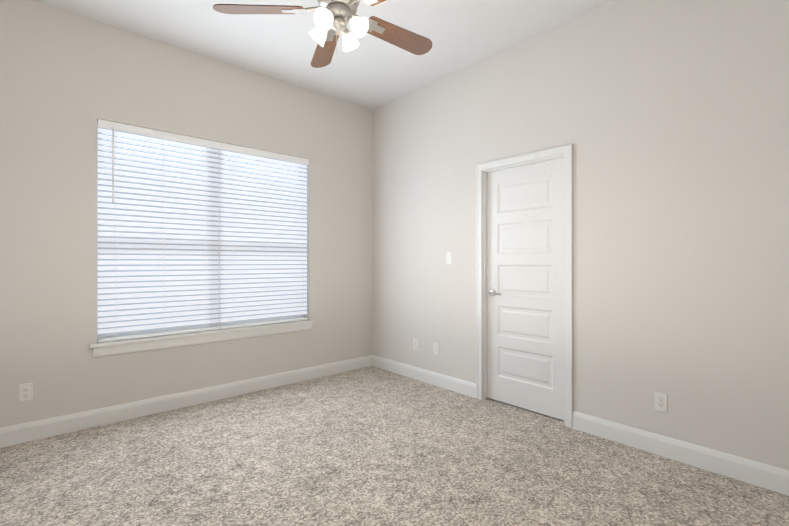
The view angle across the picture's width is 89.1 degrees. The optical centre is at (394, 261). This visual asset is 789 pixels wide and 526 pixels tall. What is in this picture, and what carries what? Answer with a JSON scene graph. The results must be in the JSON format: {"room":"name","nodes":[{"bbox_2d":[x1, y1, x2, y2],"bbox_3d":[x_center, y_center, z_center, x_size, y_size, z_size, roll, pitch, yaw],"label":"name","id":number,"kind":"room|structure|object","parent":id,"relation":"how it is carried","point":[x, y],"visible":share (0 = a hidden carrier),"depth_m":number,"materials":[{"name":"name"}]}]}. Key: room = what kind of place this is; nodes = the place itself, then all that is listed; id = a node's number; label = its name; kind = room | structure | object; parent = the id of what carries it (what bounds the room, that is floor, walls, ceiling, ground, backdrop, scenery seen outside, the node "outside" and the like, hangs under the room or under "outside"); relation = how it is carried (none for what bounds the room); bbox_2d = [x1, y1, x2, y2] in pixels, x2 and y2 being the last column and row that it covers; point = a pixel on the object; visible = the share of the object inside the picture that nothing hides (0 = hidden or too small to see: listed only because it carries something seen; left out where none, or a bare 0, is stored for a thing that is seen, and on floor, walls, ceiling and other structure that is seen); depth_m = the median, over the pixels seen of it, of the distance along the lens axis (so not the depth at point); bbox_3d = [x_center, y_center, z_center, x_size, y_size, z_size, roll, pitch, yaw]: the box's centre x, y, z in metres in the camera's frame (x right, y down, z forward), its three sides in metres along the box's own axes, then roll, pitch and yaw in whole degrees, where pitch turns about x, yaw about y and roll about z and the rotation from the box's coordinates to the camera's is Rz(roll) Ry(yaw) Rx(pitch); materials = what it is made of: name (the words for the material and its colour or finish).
{"room":"empty bedroom","nodes":[
{"label":"empty bedroom","id":0,"kind":"room"},
{"bbox_2d":[0,0,371,427],"bbox_3d":[-1.706,-0.285,3.611,3.940,3.050,0.170,0,0,-42],"label":"wall","id":1,"kind":"structure","parent":0,"point":[68,80],"depth_m":3.08,"materials":[{"name":"white paint"}]},
{"bbox_2d":[19,383,32,401],"bbox_3d":[-2.533,0.899,2.754,0.070,0.115,0.007,0,0,-42],"label":"outlet","id":2,"kind":"object","parent":1,"relation":"attached to","point":[25,392],"visible":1,"depth_m":2.75,"materials":[{"name":"white plastic"}]},
{"bbox_2d":[0,355,371,447],"bbox_3d":[-1.633,1.176,3.550,3.670,0.128,0.015,0,0,-42],"label":"baseboard","id":3,"kind":"structure","parent":1,"relation":"attached to","point":[34,430],"depth_m":3.28,"materials":[{"name":"white paint"}]},
{"bbox_2d":[97,123,303,338],"bbox_3d":[-1.663,-0.230,3.725,1.805,1.700,0.056,0,0,-42],"label":"window","id":4,"kind":"structure","parent":1,"relation":"in","point":[101,336],"depth_m":3.56,"materials":[{"name":"white plastic"}]},
{"bbox_2d":[97,119,308,341],"bbox_3d":[-1.588,-0.232,3.641,1.795,1.691,0.078,0,0,-42],"label":"window blinds","id":5,"kind":"object","parent":4,"relation":"attached to","point":[158,253],"visible":1,"depth_m":3.50,"materials":[{"name":"white plastic"}]},
{"bbox_2d":[89,320,314,357],"bbox_3d":[-1.598,0.671,3.651,1.895,0.102,0.148,0,0,-42],"label":"window sill","id":6,"kind":"structure","parent":1,"relation":"attached to","point":[114,347],"depth_m":3.45,"materials":[{"name":"white paint"}]},
{"bbox_2d":[32,0,611,109],"bbox_3d":[-0.303,-1.863,2.038,3.940,0.100,4.390,0,0,-42],"label":"ceiling","id":7,"kind":"structure","parent":0,"point":[371,72],"depth_m":3.18,"materials":[{"name":"white paint"}]},
{"bbox_2d":[213,0,431,67],"bbox_3d":[-0.260,-1.477,2.162,1.230,0.669,1.259,0,0,-42],"label":"ceiling fan","id":8,"kind":"object","parent":7,"relation":"hanging from","point":[332,18],"visible":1,"depth_m":2.16,"materials":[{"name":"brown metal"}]},
{"bbox_2d":[0,366,788,525],"bbox_3d":[-0.303,1.288,2.033,3.940,0.100,4.390,0,0,-42],"label":"floor","id":9,"kind":"structure","parent":0,"point":[371,446],"depth_m":2.36,"materials":[{"name":"carpet"}]},
{"bbox_2d":[372,0,788,469],"bbox_3d":[1.180,-0.286,3.242,0.120,3.050,4.220,0,0,-42],"label":"wall","id":10,"kind":"structure","parent":0,"point":[668,120],"depth_m":2.66,"materials":[{"name":"white paint"}]},
{"bbox_2d":[413,338,417,349],"bbox_3d":[0.222,0.871,4.221,0.007,0.115,0.070,0,0,-42],"label":"outlet","id":11,"kind":"object","parent":10,"relation":"attached to","point":[415,343],"visible":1,"depth_m":4.22,"materials":[{"name":"white plastic"}]},
{"bbox_2d":[372,355,475,397],"bbox_3d":[0.243,1.177,4.190,0.015,0.128,1.513,0,0,-42],"label":"baseboard","id":12,"kind":"structure","parent":10,"relation":"attached to","point":[460,386],"depth_m":4.08,"materials":[{"name":"white paint"}]},
{"bbox_2d":[433,342,438,354],"bbox_3d":[0.415,0.871,4.004,0.007,0.115,0.070,0,0,-42],"label":"outlet","id":13,"kind":"object","parent":10,"relation":"attached to","point":[435,348],"visible":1,"depth_m":4.00,"materials":[{"name":"white plastic"}]},
{"bbox_2d":[446,252,451,263],"bbox_3d":[0.527,-0.030,3.878,0.009,0.115,0.070,0,0,-42],"label":"light switch","id":14,"kind":"object","parent":10,"relation":"attached to","point":[448,257],"visible":1,"depth_m":3.87,"materials":[{"name":"white plastic"}]},
{"bbox_2d":[476,144,572,427],"bbox_3d":[1.078,0.183,3.340,0.141,2.112,0.869,0,0,-42],"label":"door frame","id":15,"kind":"structure","parent":10,"relation":"attached to","point":[566,151],"depth_m":3.28,"materials":[{"name":"white paint"}]},
{"bbox_2d":[487,158,563,419],"bbox_3d":[1.069,0.210,3.332,0.096,2.034,0.739,0,0,-42],"label":"door","id":16,"kind":"structure","parent":10,"relation":"in","point":[525,286],"depth_m":3.32,"materials":[{"name":"white paint"}]},
{"bbox_2d":[655,392,666,411],"bbox_3d":[1.702,0.898,2.558,0.007,0.115,0.070,0,0,-42],"label":"outlet","id":17,"kind":"object","parent":10,"relation":"attached to","point":[660,401],"visible":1,"depth_m":2.56,"materials":[{"name":"white plastic"}]},
{"bbox_2d":[572,411,788,495],"bbox_3d":[1.878,1.174,2.353,0.015,0.128,1.668,0,0,-42],"label":"baseboard","id":18,"kind":"structure","parent":10,"relation":"attached to","point":[768,477],"depth_m":2.44,"materials":[{"name":"white paint"}]},
{"label":"outside","id":19,"kind":"structure","parent":0,"visible":0},
{"bbox_2d":[103,133,297,200],"bbox_3d":[-1.918,-0.260,4.011,3.605,3.800,0.010,0,0,-42],"label":"sky","id":20,"kind":"structure","parent":19,"point":[195,159],"depth_m":3.92,"materials":[{"name":"white"}]}
]}

